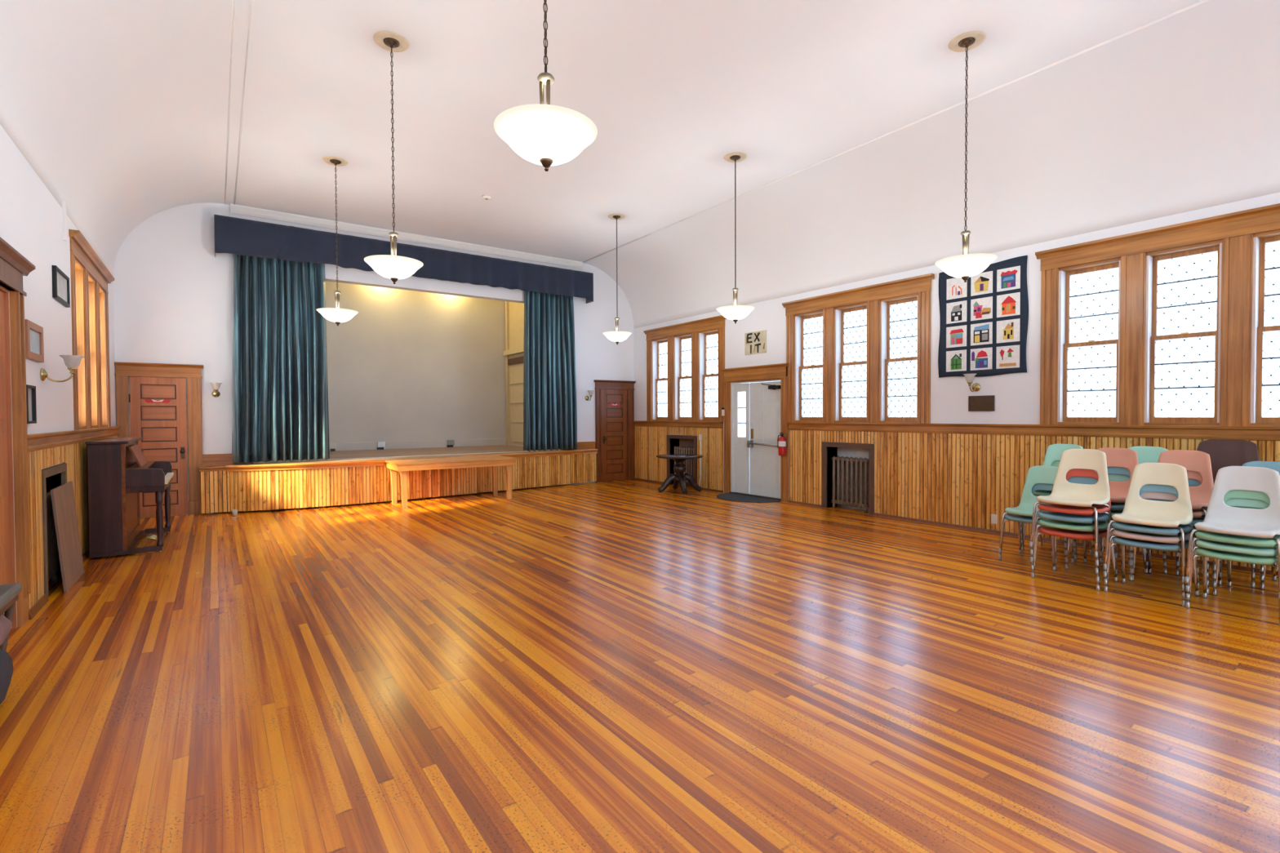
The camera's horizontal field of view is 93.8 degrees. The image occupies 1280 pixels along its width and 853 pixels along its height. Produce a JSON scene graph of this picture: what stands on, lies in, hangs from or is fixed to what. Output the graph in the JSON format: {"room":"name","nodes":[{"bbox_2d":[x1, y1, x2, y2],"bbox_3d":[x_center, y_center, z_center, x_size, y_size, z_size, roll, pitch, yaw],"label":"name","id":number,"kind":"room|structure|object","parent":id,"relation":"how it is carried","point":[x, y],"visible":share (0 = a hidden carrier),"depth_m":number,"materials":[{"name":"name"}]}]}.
{"room":"community hall","nodes":[
{"label":"community hall","id":0,"kind":"room"},
{"bbox_2d":[0,124,115,623],"bbox_3d":[-3.373,-0.293,2.453,0.300,3.520,15.110,-1,1,-35],"label":"wall","id":1,"kind":"structure","parent":0,"point":[31,222],"depth_m":5.10,"materials":[{"name":"paint"}]},
{"bbox_2d":[0,236,35,629],"bbox_3d":[-4.208,0.127,3.719,0.390,2.640,1.730,-1,1,-35],"label":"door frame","id":2,"kind":"structure","parent":1,"relation":"in","point":[13,265],"depth_m":4.26,"materials":[{"name":"brown wood"}]},
{"bbox_2d":[26,384,36,423],"bbox_3d":[-4.639,-0.167,4.542,0.045,0.290,0.260,-1,1,-35],"label":"picture frame","id":3,"kind":"object","parent":1,"relation":"attached to","point":[30,389],"visible":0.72,"depth_m":4.61,"materials":[{"name":"black metal"}]},
{"bbox_2d":[27,387,31,421],"bbox_3d":[-4.649,-0.167,4.535,0.022,0.250,0.220,-1,1,-35],"label":"print","id":4,"kind":"object","parent":3,"relation":"attached to","point":[29,389],"depth_m":4.58},
{"bbox_2d":[24,319,44,362],"bbox_3d":[-4.798,-0.670,4.740,0.030,0.290,0.500,-1,1,-35],"label":"picture frame","id":5,"kind":"object","parent":1,"relation":"attached to","point":[34,348],"visible":0.87,"depth_m":4.73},
{"bbox_2d":[30,328,39,354],"bbox_3d":[-4.804,-0.670,4.736,0.015,0.180,0.390,-1,1,-35],"label":"print","id":6,"kind":"object","parent":5,"relation":"attached to","point":[34,333],"depth_m":4.77},
{"bbox_2d":[41,462,66,598],"bbox_3d":[-5.265,0.888,5.194,0.308,1.070,0.940,-1,1,-35],"label":"fireplace","id":7,"kind":"object","parent":1,"relation":"attached to","point":[60,468],"depth_m":4.95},
{"bbox_2d":[28,548,89,620],"bbox_3d":[-3.225,1.434,2.585,0.045,0.060,15.110,-1,1,-35],"label":"baseboard","id":8,"kind":"structure","parent":1,"relation":"attached to","point":[34,610],"depth_m":4.71,"materials":[{"name":"brown wood"}]},
{"bbox_2d":[51,265,70,307],"bbox_3d":[-5.442,-1.310,5.634,0.030,0.290,0.600,-1,1,-35],"label":"picture frame","id":9,"kind":"object","parent":1,"relation":"attached to","point":[60,281],"visible":1,"depth_m":5.59,"materials":[{"name":"black metal"}]},
{"bbox_2d":[57,271,67,302],"bbox_3d":[-5.449,-1.310,5.630,0.015,0.230,0.540,-1,1,-35],"label":"print","id":10,"kind":"object","parent":9,"relation":"attached to","point":[62,278],"depth_m":5.67},
{"bbox_2d":[40,355,84,382],"bbox_3d":[-4.889,-0.488,5.083,0.274,0.228,0.167,-1,1,-35],"label":"wall sconce","id":11,"kind":"object","parent":1,"relation":"attached to","point":[72,362],"visible":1,"depth_m":5.07,"materials":[{"name":"gold metal"}]},
{"bbox_2d":[62,200,66,240],"bbox_3d":[-5.586,-1.998,5.815,0.025,0.380,0.040,-1,1,-35],"label":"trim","id":12,"kind":"structure","parent":1,"relation":"attached to","point":[64,202],"depth_m":5.80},
{"bbox_2d":[27,435,117,608],"bbox_3d":[-3.238,0.840,2.567,0.020,1.250,15.110,-1,1,-35],"label":"wainscoting","id":13,"kind":"structure","parent":1,"relation":"attached to","point":[75,455],"depth_m":4.96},
{"bbox_2d":[26,426,120,452],"bbox_3d":[-3.227,0.160,2.564,0.054,0.130,15.110,-1,1,-35],"label":"trim","id":14,"kind":"structure","parent":1,"relation":"attached to","point":[37,442],"depth_m":5.61,"materials":[{"name":"brown wood"}]},
{"bbox_2d":[68,229,115,430],"bbox_3d":[-6.582,-0.993,7.077,0.330,2.030,2.615,-1,1,-35],"label":"window","id":15,"kind":"structure","parent":1,"relation":"in","point":[90,277],"depth_m":6.87,"materials":[{"name":"brown wood"}]},
{"bbox_2d":[113,203,634,514],"bbox_3d":[-3.940,-1.351,11.418,9.770,5.300,0.200,-1,1,-35],"label":"wall","id":16,"kind":"structure","parent":0,"point":[173,299],"depth_m":9.34,"materials":[{"name":"paint"}]},
{"bbox_2d":[114,361,203,518],"bbox_3d":[-7.173,0.209,8.971,1.060,2.300,0.094,-1,1,-35],"label":"door","id":17,"kind":"structure","parent":16,"relation":"attached to","point":[162,428],"depth_m":9.03,"materials":[{"name":"brown wood"}]},
{"bbox_2d":[231,253,329,463],"bbox_3d":[-5.843,-1.093,9.775,1.391,3.337,0.336,-1,1,-35],"label":"stage curtain","id":18,"kind":"object","parent":16,"relation":"hanging from","point":[280,384],"visible":0.99,"depth_m":9.72,"materials":[{"name":"fabric"}]},
{"bbox_2d":[199,441,595,467],"bbox_3d":[-3.849,0.494,11.248,7.130,0.217,0.230,-1,1,-35],"label":"trim","id":19,"kind":"structure","parent":16,"relation":"attached to","point":[211,460],"depth_m":9.44,"materials":[{"name":"brown wood"}]},
{"bbox_2d":[200,453,596,513],"bbox_3d":[-3.709,0.940,11.081,7.123,0.670,0.406,-1,1,-37],"label":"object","id":20,"kind":"structure","parent":16,"relation":"attached to","point":[266,490],"depth_m":10.08,"materials":[{"name":"wood"}]},
{"bbox_2d":[213,214,593,303],"bbox_3d":[-3.807,-2.966,11.130,6.686,0.610,0.382,-1,1,-35],"label":"valance","id":21,"kind":"object","parent":16,"relation":"attached to","point":[233,235],"visible":0.91,"depth_m":10.50,"materials":[{"name":"blue fabric"}]},
{"bbox_2d":[230,203,582,268],"bbox_3d":[-3.858,-3.419,11.277,6.560,0.260,0.070,-1,1,-35],"label":"trim","id":22,"kind":"structure","parent":16,"relation":"attached to","point":[234,209],"depth_m":10.81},
{"bbox_2d":[225,448,597,471],"bbox_3d":[-3.568,0.601,11.154,6.822,0.095,0.449,-1,1,-37],"label":"trim","id":23,"kind":"structure","parent":16,"relation":"attached to","point":[379,462],"depth_m":9.97,"materials":[{"name":"brown wood"}]},
{"bbox_2d":[523,290,577,451],"bbox_3d":[-1.870,-1.164,12.614,1.235,3.337,0.337,-1,1,-35],"label":"stage curtain","id":24,"kind":"object","parent":16,"relation":"hanging from","point":[549,382],"visible":0.97,"depth_m":12.53,"materials":[{"name":"fabric"}]},
{"bbox_2d":[594,379,635,482],"bbox_3d":[-0.550,0.098,13.663,1.095,2.290,0.094,-1,1,-35],"label":"door","id":25,"kind":"structure","parent":16,"relation":"attached to","point":[614,424],"depth_m":13.69,"materials":[{"name":"brown wood"}]},
{"bbox_2d":[582,0,1209,262],"bbox_3d":[3.084,-3.494,6.978,0.036,0.036,15.110,-1,1,-35],"label":"trim","id":26,"kind":"structure","parent":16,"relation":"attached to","point":[1202,2],"depth_m":6.43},
{"bbox_2d":[325,280,506,443],"bbox_3d":[-4.918,-1.319,12.618,6.000,5.200,2.890,-1,1,-35],"label":"wall","id":27,"kind":"structure","parent":0,"point":[410,365],"depth_m":13.96,"materials":[{"name":"paint"}]},
{"bbox_2d":[226,444,586,465],"bbox_3d":[-4.463,0.553,12.429,6.790,0.039,3.475,-1,1,-35],"label":"stage floor","id":28,"kind":"structure","parent":27,"relation":"attached to","point":[503,448],"depth_m":12.22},
{"bbox_2d":[328,438,506,451],"bbox_3d":[-5.653,0.428,13.698,5.560,0.170,0.025,-1,1,-35],"label":"baseboard","id":29,"kind":"structure","parent":27,"relation":"attached to","point":[495,442],"depth_m":14.02,"materials":[{"name":"paint"}]},
{"bbox_2d":[508,301,554,449],"bbox_3d":[-2.509,-1.360,14.233,0.200,5.200,2.740,-1,1,-35],"label":"wall","id":30,"kind":"structure","parent":0,"point":[516,309],"depth_m":14.84,"materials":[{"name":"beige paint"}]},
{"bbox_2d":[503,301,523,444],"bbox_3d":[-2.998,-1.441,14.645,0.120,3.850,1.440,-1,1,-35],"label":"trim","id":31,"kind":"structure","parent":30,"relation":"attached to","point":[508,352],"depth_m":15.16,"materials":[{"name":"beige paint"}]},
{"bbox_2d":[0,479,1279,852],"bbox_3d":[0.498,1.459,5.224,9.770,0.120,15.510,-1,1,-35],"label":"floor","id":32,"kind":"structure","parent":0,"point":[623,666],"depth_m":3.25,"materials":[{"name":"brown wood"}]},
{"bbox_2d":[0,648,13,704],"bbox_3d":[-3.357,1.301,3.053,0.189,0.308,0.607,-1,1,-35],"label":"bag","id":33,"kind":"object","parent":32,"relation":"on","point":[6,669],"visible":0.92,"depth_m":3.09,"materials":[{"name":"fabric"}]},
{"bbox_2d":[0,613,12,645],"bbox_3d":[-3.369,1.071,3.064,0.179,0.150,0.587,-1,1,-35],"label":"folded cloth","id":34,"kind":"object","parent":33,"relation":"on","point":[6,625],"visible":0.91,"depth_m":3.12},
{"bbox_2d":[0,582,22,651],"bbox_3d":[-3.277,1.175,2.881,0.250,0.583,1.060,-1,1,-35],"label":"bench","id":35,"kind":"object","parent":32,"relation":"on","point":[9,593],"visible":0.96,"depth_m":3.22,"materials":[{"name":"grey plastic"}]},
{"bbox_2d":[46,491,57,582],"bbox_3d":[-5.231,1.008,5.194,0.158,0.829,0.696,-1,1,-35],"label":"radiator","id":36,"kind":"object","parent":32,"relation":"on","point":[52,559],"visible":0.17,"depth_m":5.34,"materials":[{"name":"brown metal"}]},
{"bbox_2d":[50,481,84,592],"bbox_3d":[-5.200,0.976,5.450,0.087,0.885,0.840,-1,1,-35],"label":"leaning board","id":37,"kind":"object","parent":32,"relation":"on","point":[63,500],"visible":1,"depth_m":5.37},
{"bbox_2d":[84,437,173,558],"bbox_3d":[-5.926,0.768,7.034,0.660,1.245,1.470,-1,1,-35],"label":"upright piano","id":38,"kind":"object","parent":32,"relation":"on","point":[118,469],"visible":1,"depth_m":6.43,"materials":[{"name":"brown wood"}]},
{"bbox_2d":[385,455,517,508],"bbox_3d":[-3.289,0.944,10.530,2.060,0.740,0.840,-1,1,-35],"label":"trestle table","id":39,"kind":"object","parent":32,"relation":"on","point":[402,466],"visible":1,"depth_m":10.26,"materials":[{"name":"brown wood"}]},
{"bbox_2d":[656,453,703,495],"bbox_3d":[0.768,0.917,11.567,0.910,0.722,0.910,-1,1,-35],"label":"pedestal table","id":40,"kind":"object","parent":32,"relation":"on","point":[679,468],"visible":1,"depth_m":11.47,"materials":[{"name":"brown wood"}]},
{"bbox_2d":[673,445,693,484],"bbox_3d":[0.999,0.842,12.641,0.158,0.829,0.746,-1,1,-35],"label":"radiator","id":41,"kind":"object","parent":32,"relation":"on","point":[689,463],"visible":0.41,"depth_m":12.54,"materials":[{"name":"brown metal"}]},
{"bbox_2d":[716,493,781,502],"bbox_3d":[1.817,1.283,10.698,0.675,0.011,1.320,-1,1,-35],"label":"doormat","id":42,"kind":"object","parent":32,"relation":"on","point":[728,496],"visible":1,"depth_m":10.65,"materials":[{"name":"fabric"}]},
{"bbox_2d":[831,456,868,513],"bbox_3d":[3.329,0.894,9.354,0.158,0.829,0.706,-1,1,-35],"label":"radiator","id":43,"kind":"object","parent":32,"relation":"on","point":[834,500],"visible":0.83,"depth_m":9.31,"materials":[{"name":"brown metal"}]},
{"bbox_2d":[998,483,1074,568],"bbox_3d":[4.037,0.926,6.090,0.511,0.885,0.524,-1,1,-35],"label":"chair","id":44,"kind":"object","parent":32,"relation":"on","point":[1020,518],"visible":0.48,"depth_m":6.16,"materials":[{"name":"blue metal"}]},
{"bbox_2d":[998,465,1075,562],"bbox_3d":[4.031,0.856,6.080,0.511,0.885,0.524,-1,1,-35],"label":"chair","id":45,"kind":"object","parent":44,"relation":"on","point":[1039,473],"visible":0.59,"depth_m":6.23,"materials":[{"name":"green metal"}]},
{"bbox_2d":[1021,523,1093,559],"bbox_3d":[4.514,0.916,6.473,0.511,0.885,0.524,-1,1,-35],"label":"chair","id":46,"kind":"object","parent":32,"relation":"on","point":[1040,535],"visible":0.12,"depth_m":6.54,"materials":[{"name":"silver metal"}]},
{"bbox_2d":[1020,495,1075,546],"bbox_3d":[4.495,0.777,6.462,0.511,0.885,0.524,-1,1,-35],"label":"chair","id":47,"kind":"object","parent":46,"relation":"on","point":[1021,533],"visible":0.09,"depth_m":6.53,"materials":[{"name":"silver metal"}]},
{"bbox_2d":[1020,460,1075,539],"bbox_3d":[4.487,0.707,6.453,0.511,0.885,0.524,-1,1,-35],"label":"chair","id":48,"kind":"object","parent":47,"relation":"on","point":[1039,492],"visible":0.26,"depth_m":6.52,"materials":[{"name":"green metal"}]},
{"bbox_2d":[1020,444,1083,525],"bbox_3d":[4.480,0.637,6.445,0.511,0.885,0.524,-1,1,-35],"label":"chair","id":49,"kind":"object","parent":47,"relation":"on","point":[1054,452],"visible":0.15,"depth_m":6.64,"materials":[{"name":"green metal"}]},
{"bbox_2d":[1031,526,1118,591],"bbox_3d":[3.921,0.939,5.398,0.511,0.885,0.524,-1,1,-35],"label":"chair","id":50,"kind":"object","parent":32,"relation":"on","point":[1052,531],"visible":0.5,"depth_m":5.32,"materials":[{"name":"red plastic"}]},
{"bbox_2d":[1029,448,1116,557],"bbox_3d":[3.887,0.652,5.370,0.511,0.885,0.524,-1,1,-35],"label":"chair","id":51,"kind":"object","parent":50,"relation":"on","point":[1064,492],"visible":0.98,"depth_m":5.43,"materials":[{"name":"beige plastic"}]},
{"bbox_2d":[1030,468,1117,565],"bbox_3d":[3.897,0.724,5.375,0.511,0.885,0.524,-1,1,-35],"label":"chair","id":52,"kind":"object","parent":50,"relation":"on","point":[1078,510],"visible":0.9,"depth_m":5.35,"materials":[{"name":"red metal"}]},
{"bbox_2d":[1030,476,1117,573],"bbox_3d":[3.903,0.795,5.385,0.511,0.885,0.524,-1,1,-35],"label":"chair","id":53,"kind":"object","parent":50,"relation":"on","point":[1080,480],"visible":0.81,"depth_m":5.36,"materials":[{"name":"blue plastic"}]},
{"bbox_2d":[1031,519,1117,582],"bbox_3d":[3.913,0.867,5.390,0.511,0.885,0.524,-1,1,-35],"label":"chair","id":54,"kind":"object","parent":50,"relation":"on","point":[1043,522],"visible":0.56,"depth_m":5.30,"materials":[{"name":"green plastic"}]},
{"bbox_2d":[1064,539,1148,581],"bbox_3d":[4.434,0.932,5.686,0.511,0.885,0.524,-1,1,-35],"label":"chair","id":55,"kind":"object","parent":32,"relation":"on","point":[1084,540],"visible":0.16,"depth_m":5.62,"materials":[{"name":"silver metal"}]},
{"bbox_2d":[1063,474,1147,565],"bbox_3d":[4.418,0.792,5.671,0.511,0.885,0.524,-1,1,-35],"label":"chair","id":56,"kind":"object","parent":55,"relation":"on","point":[1116,477],"visible":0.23,"depth_m":5.74,"materials":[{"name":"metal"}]},
{"bbox_2d":[1063,447,1138,551],"bbox_3d":[4.403,0.652,5.654,0.511,0.885,0.524,-1,1,-35],"label":"chair","id":57,"kind":"object","parent":56,"relation":"on","point":[1126,458],"visible":0.31,"depth_m":5.71,"materials":[{"name":"pink plastic"}]},
{"bbox_2d":[1064,466,1147,558],"bbox_3d":[4.411,0.722,5.662,0.511,0.885,0.524,-1,1,-35],"label":"chair","id":58,"kind":"object","parent":56,"relation":"on","point":[1111,470],"visible":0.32,"depth_m":5.71,"materials":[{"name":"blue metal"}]},
{"bbox_2d":[1099,537,1180,573],"bbox_3d":[4.952,0.925,5.924,0.511,0.885,0.524,-1,1,-35],"label":"chair","id":59,"kind":"object","parent":32,"relation":"on","point":[1165,570],"visible":0.12,"depth_m":5.99,"materials":[{"name":"silver metal"}]},
{"bbox_2d":[1099,537,1166,566],"bbox_3d":[4.943,0.855,5.918,0.511,0.885,0.524,-1,1,-35],"label":"chair","id":60,"kind":"object","parent":59,"relation":"on","point":[1100,550],"visible":0.09,"depth_m":5.98,"materials":[{"name":"silver metal"}]},
{"bbox_2d":[1098,537,1166,551],"bbox_3d":[4.926,0.715,5.903,0.511,0.885,0.524,-1,1,-35],"label":"chair","id":61,"kind":"object","parent":60,"relation":"on","point":[1100,538],"visible":0.09,"depth_m":5.97,"materials":[{"name":"silver metal"}]},
{"bbox_2d":[1128,446,1168,463],"bbox_3d":[4.916,0.646,5.898,0.511,0.885,0.524,-1,1,-35],"label":"chair","id":62,"kind":"object","parent":61,"relation":"on","point":[1145,454],"visible":0.09,"depth_m":6.02,"materials":[{"name":"green plastic"}]},
{"bbox_2d":[1103,498,1199,607],"bbox_3d":[4.247,0.946,4.964,0.511,0.885,0.524,-1,1,-37],"label":"chair","id":63,"kind":"object","parent":32,"relation":"on","point":[1117,540],"visible":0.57,"depth_m":4.89,"materials":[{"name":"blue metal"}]},
{"bbox_2d":[1102,484,1199,591],"bbox_3d":[4.230,0.818,4.951,0.511,0.885,0.524,-1,1,-37],"label":"chair","id":64,"kind":"object","parent":63,"relation":"on","point":[1149,487],"visible":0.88,"depth_m":4.92,"materials":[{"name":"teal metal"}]},
{"bbox_2d":[1102,462,1199,582],"bbox_3d":[4.223,0.755,4.942,0.511,0.885,0.524,-1,1,-37],"label":"chair","id":65,"kind":"object","parent":64,"relation":"on","point":[1136,510],"visible":0.97,"depth_m":5.00,"materials":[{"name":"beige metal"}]},
{"bbox_2d":[1103,491,1199,599],"bbox_3d":[4.240,0.882,4.956,0.511,0.885,0.524,-1,1,-37],"label":"chair","id":66,"kind":"object","parent":63,"relation":"on","point":[1148,495],"visible":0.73,"depth_m":4.92,"materials":[{"name":"white plastic"}]},
{"bbox_2d":[1132,534,1222,594],"bbox_3d":[4.741,0.938,5.288,0.511,0.885,0.524,-1,1,-35],"label":"chair","id":67,"kind":"object","parent":32,"relation":"on","point":[1149,569],"visible":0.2,"depth_m":5.36,"materials":[{"name":"silver metal"}]},
{"bbox_2d":[1133,526,1222,586],"bbox_3d":[4.733,0.868,5.280,0.511,0.885,0.524,-1,1,-35],"label":"chair","id":68,"kind":"object","parent":67,"relation":"on","point":[1194,527],"visible":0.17,"depth_m":5.21,"materials":[{"name":"silver metal"}]},
{"bbox_2d":[1132,449,1213,561],"bbox_3d":[4.709,0.659,5.257,0.511,0.885,0.524,-1,1,-35],"label":"chair","id":69,"kind":"object","parent":68,"relation":"on","point":[1197,461],"visible":0.42,"depth_m":5.28,"materials":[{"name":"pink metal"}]},
{"bbox_2d":[1132,471,1222,569],"bbox_3d":[4.717,0.728,5.264,0.511,0.885,0.524,-1,1,-35],"label":"chair","id":70,"kind":"object","parent":68,"relation":"on","point":[1191,474],"visible":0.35,"depth_m":5.28,"materials":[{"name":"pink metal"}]},
{"bbox_2d":[1132,478,1222,577],"bbox_3d":[4.724,0.798,5.274,0.511,0.885,0.524,-1,1,-35],"label":"chair","id":71,"kind":"object","parent":68,"relation":"on","point":[1192,482],"visible":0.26,"depth_m":5.31,"materials":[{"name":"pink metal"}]},
{"bbox_2d":[1175,548,1255,587],"bbox_3d":[5.302,0.921,5.465,0.511,0.907,0.531,-1,1,-35],"label":"chair","id":72,"kind":"object","parent":32,"relation":"on","point":[1253,583],"visible":0.08,"depth_m":5.15,"materials":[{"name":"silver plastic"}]},
{"bbox_2d":[1175,548,1255,577],"bbox_3d":[5.294,0.835,5.457,0.511,0.907,0.531,-1,1,-35],"label":"chair","id":73,"kind":"object","parent":72,"relation":"on","point":[1253,573],"visible":0.06,"depth_m":5.13,"materials":[{"name":"silver metal"}]},
{"bbox_2d":[1196,439,1259,484],"bbox_3d":[5.267,0.578,5.436,0.511,0.907,0.531,-1,1,-35],"label":"chair","id":74,"kind":"object","parent":73,"relation":"on","point":[1223,453],"visible":0.17,"depth_m":5.55,"materials":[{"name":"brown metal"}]},
{"bbox_2d":[1212,559,1231,595],"bbox_3d":[5.054,0.945,4.846,0.511,0.885,0.524,-1,1,-35],"label":"chair","id":75,"kind":"object","parent":32,"relation":"on","point":[1229,582],"visible":0.12,"depth_m":5.13,"materials":[{"name":"silver metal"}]},
{"bbox_2d":[1211,560,1228,587],"bbox_3d":[5.044,0.875,4.841,0.511,0.885,0.524,-1,1,-35],"label":"chair","id":76,"kind":"object","parent":75,"relation":"on","point":[1214,582],"visible":0.07,"depth_m":4.91,"materials":[{"name":"silver metal"}]},
{"bbox_2d":[1211,461,1279,570],"bbox_3d":[5.029,0.736,4.825,0.511,0.885,0.524,-1,1,-35],"label":"chair","id":77,"kind":"object","parent":76,"relation":"on","point":[1273,465],"visible":0.2,"depth_m":4.96,"materials":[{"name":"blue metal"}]},
{"bbox_2d":[1185,506,1279,626],"bbox_3d":[4.540,0.953,4.526,0.511,0.885,0.524,-1,1,-35],"label":"chair","id":78,"kind":"object","parent":32,"relation":"on","point":[1205,553],"visible":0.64,"depth_m":4.47,"materials":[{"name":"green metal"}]},
{"bbox_2d":[1185,489,1279,608],"bbox_3d":[4.524,0.822,4.510,0.511,0.885,0.524,-1,1,-35],"label":"chair","id":79,"kind":"object","parent":78,"relation":"on","point":[1219,537],"visible":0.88,"depth_m":4.53,"materials":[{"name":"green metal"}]},
{"bbox_2d":[1184,466,1279,599],"bbox_3d":[4.514,0.756,4.505,0.511,0.885,0.524,-1,1,-35],"label":"chair","id":80,"kind":"object","parent":79,"relation":"on","point":[1220,517],"visible":1,"depth_m":4.57,"materials":[{"name":"white plastic"}]},
{"bbox_2d":[1185,497,1279,617],"bbox_3d":[4.532,0.887,4.517,0.511,0.885,0.524,-1,1,-35],"label":"chair","id":81,"kind":"object","parent":78,"relation":"on","point":[1236,502],"visible":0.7,"depth_m":4.51,"materials":[{"name":"green plastic"}]},
{"bbox_2d":[0,0,1279,328],"bbox_3d":[0.480,-2.935,5.141,9.770,1.630,15.110,-1,1,-35],"label":"ceiling","id":82,"kind":"structure","parent":0,"point":[119,108],"depth_m":6.26,"materials":[{"name":"paint"}]},
{"bbox_2d":[224,0,253,204],"bbox_3d":[-2.113,-3.409,3.296,0.144,0.024,15.110,-1,1,-35],"label":"trim","id":83,"kind":"structure","parent":82,"relation":"attached to","point":[233,1],"depth_m":6.06,"materials":[{"name":"paint"}]},
{"bbox_2d":[315,155,358,325],"bbox_3d":[-3.987,-2.405,7.874,0.498,2.158,0.498,-1,1,-35],"label":"pendant lamp","id":84,"kind":"object","parent":82,"relation":"hanging from","point":[337,315],"visible":1,"depth_m":7.82,"materials":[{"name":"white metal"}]},
{"bbox_2d":[364,31,423,284],"bbox_3d":[-2.217,-2.364,5.377,0.498,2.158,0.498,-1,1,-35],"label":"pendant lamp","id":85,"kind":"object","parent":82,"relation":"hanging from","point":[394,267],"visible":1,"depth_m":5.32,"materials":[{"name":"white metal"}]},
{"bbox_2d":[493,0,597,171],"bbox_3d":[-0.460,-2.325,2.897,0.498,2.158,0.498,-1,1,-35],"label":"pendant lamp","id":86,"kind":"object","parent":82,"relation":"hanging from","point":[548,135],"visible":1,"depth_m":2.80,"materials":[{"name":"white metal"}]},
{"bbox_2d":[602,213,631,344],"bbox_3d":[-0.388,-2.462,10.105,0.498,2.158,0.498,-1,1,-35],"label":"pendant lamp","id":87,"kind":"object","parent":82,"relation":"hanging from","point":[617,336],"visible":1,"depth_m":10.04,"materials":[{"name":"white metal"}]},
{"bbox_2d":[715,151,755,323],"bbox_3d":[1.243,-2.425,7.804,0.498,2.158,0.498,-1,1,-35],"label":"pendant lamp","id":88,"kind":"object","parent":82,"relation":"hanging from","point":[735,313],"visible":1,"depth_m":7.75,"materials":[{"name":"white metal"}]},
{"bbox_2d":[934,30,997,282],"bbox_3d":[2.943,-2.386,5.406,0.498,2.158,0.498,-1,1,-35],"label":"pendant lamp","id":89,"kind":"object","parent":82,"relation":"hanging from","point":[965,265],"visible":1,"depth_m":5.36,"materials":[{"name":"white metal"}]},
{"bbox_2d":[633,191,1279,507],"bbox_3d":[4.353,-0.428,7.927,0.300,3.520,15.110,-1,1,-35],"label":"wall","id":90,"kind":"structure","parent":0,"point":[1017,395],"depth_m":7.93,"materials":[{"name":"paint"}]},
{"bbox_2d":[666,435,697,485],"bbox_3d":[0.991,0.721,12.659,0.308,1.070,0.990,-1,1,-35],"label":"fireplace","id":91,"kind":"object","parent":90,"relation":"attached to","point":[684,441],"depth_m":12.81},
{"bbox_2d":[643,315,726,421],"bbox_3d":[0.972,-1.128,12.570,0.330,2.030,2.615,-1,1,-35],"label":"window","id":92,"kind":"structure","parent":90,"relation":"in","point":[699,331],"depth_m":12.65,"materials":[{"name":"brown wood"}]},
{"bbox_2d":[721,363,788,502],"bbox_3d":[2.175,0.096,10.939,0.388,2.375,1.610,-1,1,-35],"label":"door","id":93,"kind":"structure","parent":90,"relation":"in","point":[753,466],"depth_m":10.88,"materials":[{"name":"white wood"}]},
{"bbox_2d":[777,431,786,455],"bbox_3d":[2.423,0.296,10.218,0.137,0.400,0.130,0,1,-1],"label":"fire extinguisher","id":94,"kind":"object","parent":93,"relation":"attached to","point":[781,442],"visible":1,"depth_m":10.17,"materials":[{"name":"red metal"}]},
{"bbox_2d":[744,329,766,355],"bbox_3d":[2.085,-1.514,10.825,0.019,0.400,0.520,-1,1,-35],"label":"exit sign","id":95,"kind":"object","parent":90,"relation":"attached to","point":[755,342],"visible":1,"depth_m":10.81,"materials":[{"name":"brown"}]},
{"bbox_2d":[822,441,874,515],"bbox_3d":[3.327,0.781,9.364,0.308,1.055,0.930,-1,1,-35],"label":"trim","id":96,"kind":"structure","parent":90,"relation":"attached to","point":[850,450],"depth_m":9.47,"materials":[{"name":"paint"}]},
{"bbox_2d":[782,273,934,423],"bbox_3d":[3.313,-1.075,9.266,0.330,2.030,2.615,-1,1,-35],"label":"window","id":97,"kind":"structure","parent":90,"relation":"in","point":[877,300],"depth_m":9.06,"materials":[{"name":"brown wood"}]},
{"bbox_2d":[634,477,1277,575],"bbox_3d":[4.220,1.316,7.860,0.045,0.035,15.110,-1,1,-35],"label":"baseboard","id":98,"kind":"structure","parent":90,"relation":"attached to","point":[1126,551],"depth_m":7.50,"materials":[{"name":"brown wood"}]},
{"bbox_2d":[633,420,1279,440],"bbox_3d":[4.211,0.029,7.833,0.054,0.130,15.110,-1,1,-35],"label":"trim","id":99,"kind":"structure","parent":90,"relation":"attached to","point":[1233,433],"depth_m":7.02,"materials":[{"name":"brown wood"}]},
{"bbox_2d":[634,426,1279,571],"bbox_3d":[4.228,0.709,7.856,0.020,1.250,15.110,-1,1,-35],"label":"wainscoting","id":100,"kind":"structure","parent":90,"relation":"attached to","point":[962,479],"depth_m":8.17,"materials":[{"name":"wood"}]},
{"bbox_2d":[963,373,980,391],"bbox_3d":[4.222,-0.554,7.630,0.254,0.228,0.167,-1,1,-35],"label":"wall sconce","id":101,"kind":"object","parent":90,"relation":"attached to","point":[975,387],"visible":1,"depth_m":7.60,"materials":[{"name":"glass"}]},
{"bbox_2d":[968,395,995,411],"bbox_3d":[4.357,-0.294,7.645,0.024,0.197,0.312,-1,1,-35],"label":"memorial plaque","id":102,"kind":"object","parent":90,"relation":"attached to","point":[975,403],"visible":1,"depth_m":7.64,"materials":[{"name":"brown metal"}]},
{"bbox_2d":[937,255,1028,377],"bbox_3d":[4.341,-1.350,7.633,0.026,1.429,1.094,-1,1,-35],"label":"quilt","id":103,"kind":"object","parent":90,"relation":"attached to","point":[984,318],"visible":0.97,"depth_m":7.57,"materials":[{"name":"fabric"}]},
{"bbox_2d":[1035,203,1279,426],"bbox_3d":[5.551,-1.024,6.109,0.330,2.030,2.615,-1,1,-35],"label":"window","id":104,"kind":"structure","parent":90,"relation":"in","point":[1240,239],"depth_m":6.25,"materials":[{"name":"brown wood"}]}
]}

